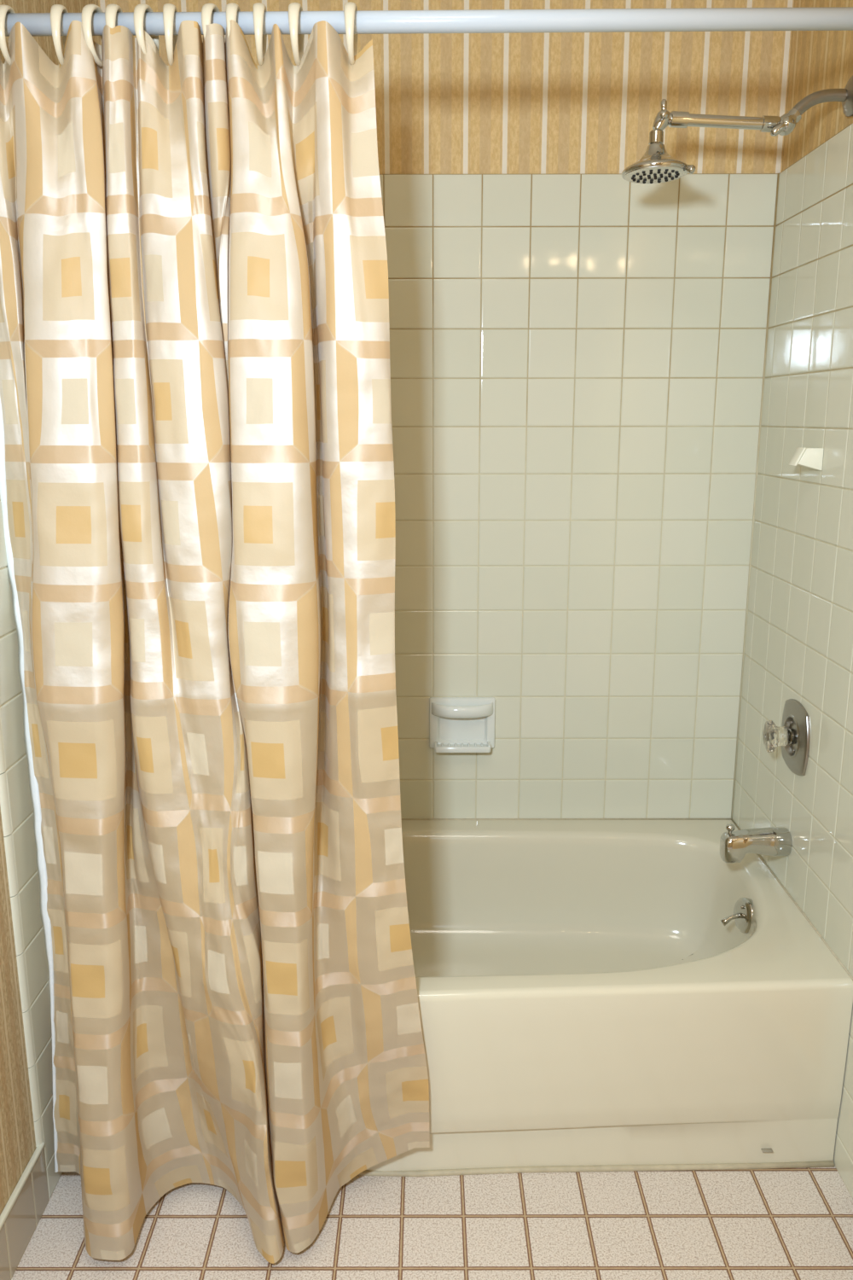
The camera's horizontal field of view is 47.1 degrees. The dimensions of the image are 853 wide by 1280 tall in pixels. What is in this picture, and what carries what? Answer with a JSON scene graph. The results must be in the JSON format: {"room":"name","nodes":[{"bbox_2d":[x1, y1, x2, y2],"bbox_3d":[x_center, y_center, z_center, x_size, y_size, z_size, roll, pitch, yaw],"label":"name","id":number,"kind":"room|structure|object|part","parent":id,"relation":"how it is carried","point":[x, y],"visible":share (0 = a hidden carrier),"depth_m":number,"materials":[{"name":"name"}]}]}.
{"room":"bathroom","nodes":[
{"label":"bathroom","id":0,"kind":"room"},
{"bbox_2d":[0,0,100,1215],"bbox_3d":[-0.760,-0.013,0.891,0.112,2.440,2.958,0,13,0],"label":"wall","id":1,"kind":"structure","parent":0,"point":[17,1132],"depth_m":1.66,"materials":[{"name":"paper"}]},
{"bbox_2d":[0,721,43,1146],"bbox_3d":[-0.700,0.033,1.565,0.008,1.808,0.014,0,13,0],"label":"trim","id":2,"kind":"structure","parent":1,"relation":"attached to","point":[4,805],"depth_m":1.68,"materials":[{"name":"beige tile"}]},
{"bbox_2d":[0,1141,49,1279],"bbox_3d":[-0.698,1.199,0.796,0.009,0.118,2.031,0,13,0],"label":"baseboard","id":3,"kind":"structure","parent":1,"relation":"attached to","point":[16,1232],"depth_m":1.68,"materials":[{"name":"beige tile"}]},
{"bbox_2d":[0,494,62,1198],"bbox_3d":[-0.699,-0.001,1.984,0.008,1.929,0.816,0,13,0],"label":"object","id":4,"kind":"structure","parent":1,"relation":"attached to","point":[11,700],"depth_m":1.70,"materials":[{"name":"beige tile"}]},
{"bbox_2d":[5,6,852,36],"bbox_3d":[0.042,-0.905,1.432,1.491,0.075,0.068,0,13,0],"label":"curtain rod","id":5,"kind":"object","parent":1,"relation":"attached to","point":[823,18],"visible":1,"depth_m":1.42,"materials":[{"name":"white metal"}]},
{"bbox_2d":[0,4,15,65],"bbox_3d":[-0.613,-0.886,1.436,0.018,0.080,0.077,0,13,-3],"label":"curtain ring","id":6,"kind":"object","parent":5,"relation":"hanging from","point":[4,8],"visible":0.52,"depth_m":1.41,"materials":[{"name":"beige plastic"}]},
{"bbox_2d":[50,4,68,65],"bbox_3d":[-0.536,-0.886,1.436,0.018,0.080,0.077,0,13,-7],"label":"curtain ring","id":7,"kind":"object","parent":5,"relation":"hanging from","point":[56,10],"visible":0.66,"depth_m":1.40,"materials":[{"name":"beige plastic"}]},
{"bbox_2d":[81,4,103,67],"bbox_3d":[-0.484,-0.887,1.436,0.018,0.080,0.077,0,13,5],"label":"curtain ring","id":8,"kind":"object","parent":5,"relation":"hanging from","point":[87,11],"visible":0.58,"depth_m":1.40,"materials":[{"name":"beige plastic"}]},
{"bbox_2d":[104,3,122,28],"bbox_3d":[-0.455,-0.887,1.436,0.018,0.080,0.077,0,13,-4],"label":"curtain ring","id":9,"kind":"object","parent":5,"relation":"hanging from","point":[111,11],"visible":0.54,"depth_m":1.40,"materials":[{"name":"beige plastic"}]},
{"bbox_2d":[133,3,159,53],"bbox_3d":[-0.410,-0.887,1.436,0.018,0.080,0.077,0,13,4],"label":"curtain ring","id":10,"kind":"object","parent":5,"relation":"hanging from","point":[139,10],"visible":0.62,"depth_m":1.40,"materials":[{"name":"beige plastic"}]},
{"bbox_2d":[162,3,177,65],"bbox_3d":[-0.374,-0.887,1.436,0.018,0.079,0.077,-2,13,-9],"label":"curtain ring","id":11,"kind":"object","parent":5,"relation":"hanging from","point":[169,9],"visible":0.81,"depth_m":1.40,"materials":[{"name":"beige plastic"}]},
{"bbox_2d":[201,3,225,42],"bbox_3d":[-0.312,-0.888,1.436,0.018,0.080,0.077,0,13,5],"label":"curtain ring","id":12,"kind":"object","parent":5,"relation":"hanging from","point":[207,8],"visible":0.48,"depth_m":1.40,"materials":[{"name":"beige plastic"}]},
{"bbox_2d":[0,19,430,1263],"bbox_3d":[-0.349,0.068,1.570,0.706,1.935,0.294,0,13,0],"label":"shower curtain","id":13,"kind":"object","parent":5,"relation":"hanging from","point":[197,485],"visible":1,"depth_m":1.55,"materials":[{"name":"beige fabric"}]},
{"bbox_2d":[226,2,240,38],"bbox_3d":[-0.282,-0.888,1.436,0.018,0.080,0.077,0,13,-4],"label":"curtain ring","id":14,"kind":"object","parent":5,"relation":"hanging from","point":[232,8],"visible":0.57,"depth_m":1.40,"materials":[{"name":"beige plastic"}]},
{"bbox_2d":[252,2,267,65],"bbox_3d":[-0.244,-0.888,1.435,0.018,0.080,0.077,0,13,-5],"label":"curtain ring","id":15,"kind":"object","parent":5,"relation":"hanging from","point":[258,8],"visible":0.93,"depth_m":1.41,"materials":[{"name":"beige plastic"}]},
{"bbox_2d":[288,2,304,65],"bbox_3d":[-0.191,-0.888,1.435,0.018,0.080,0.077,0,13,0],"label":"curtain ring","id":16,"kind":"object","parent":5,"relation":"hanging from","point":[297,40],"visible":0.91,"depth_m":1.41,"materials":[{"name":"beige plastic"}]},
{"bbox_2d":[343,1,358,64],"bbox_3d":[-0.110,-0.889,1.435,0.018,0.080,0.077,0,13,0],"label":"curtain ring","id":17,"kind":"object","parent":5,"relation":"hanging from","point":[350,8],"visible":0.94,"depth_m":1.40,"materials":[{"name":"beige plastic"}]},
{"bbox_2d":[356,1160,834,1176],"bbox_3d":[0.045,1.009,1.877,1.474,0.012,0.057,0,13,1],"label":"trim","id":18,"kind":"structure","parent":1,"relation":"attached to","point":[825,1163],"depth_m":1.86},
{"bbox_2d":[11,1165,852,1279],"bbox_3d":[0.045,1.223,1.178,1.717,0.100,3.170,0,13,0],"label":"floor","id":19,"kind":"structure","parent":0,"point":[778,1224],"depth_m":1.73,"materials":[{"name":"tile"}]},
{"bbox_2d":[366,820,852,1170],"bbox_3d":[0.045,0.741,2.168,1.474,0.398,0.783,0,13,0],"label":"bathtub","id":20,"kind":"object","parent":19,"relation":"on","point":[590,992],"visible":0.69,"depth_m":1.85,"materials":[{"name":"ceramic"}]},
{"bbox_2d":[401,820,850,990],"bbox_3d":[0.045,0.676,2.161,1.474,0.268,0.769,0,13,0],"label":"basin","id":21,"kind":"object","parent":20,"relation":"in","point":[493,904],"depth_m":2.41,"materials":[{"name":"ceramic"}]},
{"bbox_3d":[0.665,0.610,2.134,0.047,0.027,0.015,-2,13,-9],"label":"trip lever","id":22,"kind":"part","parent":20,"relation":"part of","materials":[{"name":"silver metal"}]},
{"bbox_3d":[0.700,0.602,2.140,0.032,0.075,0.076,-3,13,-13],"label":"overflow plate","id":23,"kind":"part","parent":20,"relation":"part of","materials":[{"name":"silver metal"}]},
{"bbox_3d":[0.649,0.971,1.861,0.020,0.003,0.009,0,13,0],"label":"data plate","id":24,"kind":"part","parent":20,"relation":"part of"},
{"bbox_2d":[98,0,794,174],"bbox_3d":[0.043,-0.356,2.387,1.717,2.440,0.112,0,13,0],"label":"wall","id":25,"kind":"structure","parent":0,"point":[520,102],"depth_m":2.14,"materials":[{"name":"beige paper"}]},
{"bbox_2d":[429,697,495,752],"bbox_3d":[0.089,0.211,2.428,0.165,0.132,0.056,0,13,0],"label":"soap dish","id":26,"kind":"object","parent":25,"relation":"attached to","point":[456,724],"visible":1,"depth_m":2.44,"materials":[{"name":"white ceramic"}]},
{"bbox_2d":[434,741,491,752],"bbox_3d":[0.089,0.266,2.435,0.140,0.018,0.046,0,13,0],"label":"tray","id":27,"kind":"object","parent":26,"relation":"on","point":[439,747],"depth_m":2.41,"materials":[{"name":"white ceramic"}]},
{"bbox_2d":[401,818,732,820],"bbox_3d":[0.046,0.460,2.506,1.473,0.006,0.006,0,13,0],"label":"trim","id":28,"kind":"structure","parent":25,"relation":"attached to","point":[402,818],"depth_m":2.50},
{"bbox_2d":[379,173,778,818],"bbox_3d":[0.043,-0.277,2.343,1.477,1.553,0.008,0,13,0],"label":"wall tile","id":29,"kind":"object","parent":25,"relation":"attached to","point":[577,361],"depth_m":2.32,"materials":[{"name":"beige tile"}]},
{"bbox_2d":[731,173,779,818],"bbox_3d":[0.782,-0.287,2.336,0.006,1.531,0.006,0,13,0],"label":"trim","id":30,"kind":"structure","parent":25,"relation":"attached to","point":[778,174],"depth_m":2.32,"materials":[{"name":"tile"}]},
{"bbox_2d":[781,0,852,171],"bbox_3d":[0.846,-0.015,0.889,0.112,2.440,2.958,0,13,0],"label":"wall","id":31,"kind":"structure","parent":0,"point":[819,60],"depth_m":1.98,"materials":[{"name":"paper"}]},
{"bbox_2d":[622,75,852,183],"bbox_3d":[0.577,-0.943,1.800,0.426,0.176,0.123,0,13,0],"label":"showerhead","id":32,"kind":"object","parent":31,"relation":"attached to","point":[656,165],"visible":1,"depth_m":1.79,"materials":[{"name":"silver metal"}]},
{"bbox_3d":[0.425,-0.865,1.818,0.113,0.009,0.113,0,13,0],"label":"plate","id":33,"kind":"part","parent":32,"relation":"part of","materials":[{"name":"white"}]},
{"bbox_3d":[0.542,-0.954,1.800,0.213,0.036,0.027,0,13,0],"label":"extension arm","id":34,"kind":"part","parent":32,"relation":"part of","materials":[{"name":"silver metal"}]},
{"bbox_3d":[0.716,-0.978,1.794,0.114,0.060,0.021,0,13,0],"label":"wall arm","id":35,"kind":"part","parent":32,"relation":"part of","materials":[{"name":"silver metal"}]},
{"bbox_2d":[720,823,791,863],"bbox_3d":[0.713,0.441,2.123,0.140,0.086,0.058,0,13,0],"label":"tub spout","id":36,"kind":"object","parent":31,"relation":"attached to","point":[735,845],"visible":1,"depth_m":2.10,"materials":[{"name":"silver metal"}]},
{"bbox_3d":[0.657,0.410,2.116,0.019,0.022,0.019,0,13,0],"label":"diverter knob","id":37,"kind":"part","parent":36,"relation":"part of","materials":[{"name":"silver metal"}]},
{"bbox_2d":[762,698,810,775],"bbox_3d":[0.751,0.205,2.069,0.064,0.154,0.147,0,13,0],"label":"shower valve","id":38,"kind":"object","parent":31,"relation":"attached to","point":[794,736],"visible":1,"depth_m":2.05,"materials":[{"name":"silver metal"}]},
{"bbox_3d":[0.740,0.204,2.069,0.041,0.072,0.072,0,13,0],"label":"knob","id":39,"kind":"part","parent":38,"relation":"part of","materials":[{"name":"clear plastic"}]},
{"bbox_2d":[731,818,852,981],"bbox_3d":[0.782,0.541,2.145,0.005,0.005,0.739,0,13,0],"label":"trim","id":40,"kind":"structure","parent":31,"relation":"attached to","point":[734,822],"depth_m":2.02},
{"bbox_2d":[733,122,852,1198],"bbox_3d":[0.786,-0.003,1.982,0.008,1.929,0.816,0,13,0],"label":"wall tile","id":41,"kind":"object","parent":31,"relation":"attached to","point":[799,646],"depth_m":1.99,"materials":[{"name":"beige tile"}]},
{"bbox_2d":[788,447,824,470],"bbox_3d":[0.754,-0.360,1.946,0.055,0.045,0.039,0,13,0],"label":"wall hook","id":42,"kind":"object","parent":31,"relation":"attached to","point":[812,458],"visible":1,"depth_m":1.93,"materials":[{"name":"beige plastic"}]}
]}

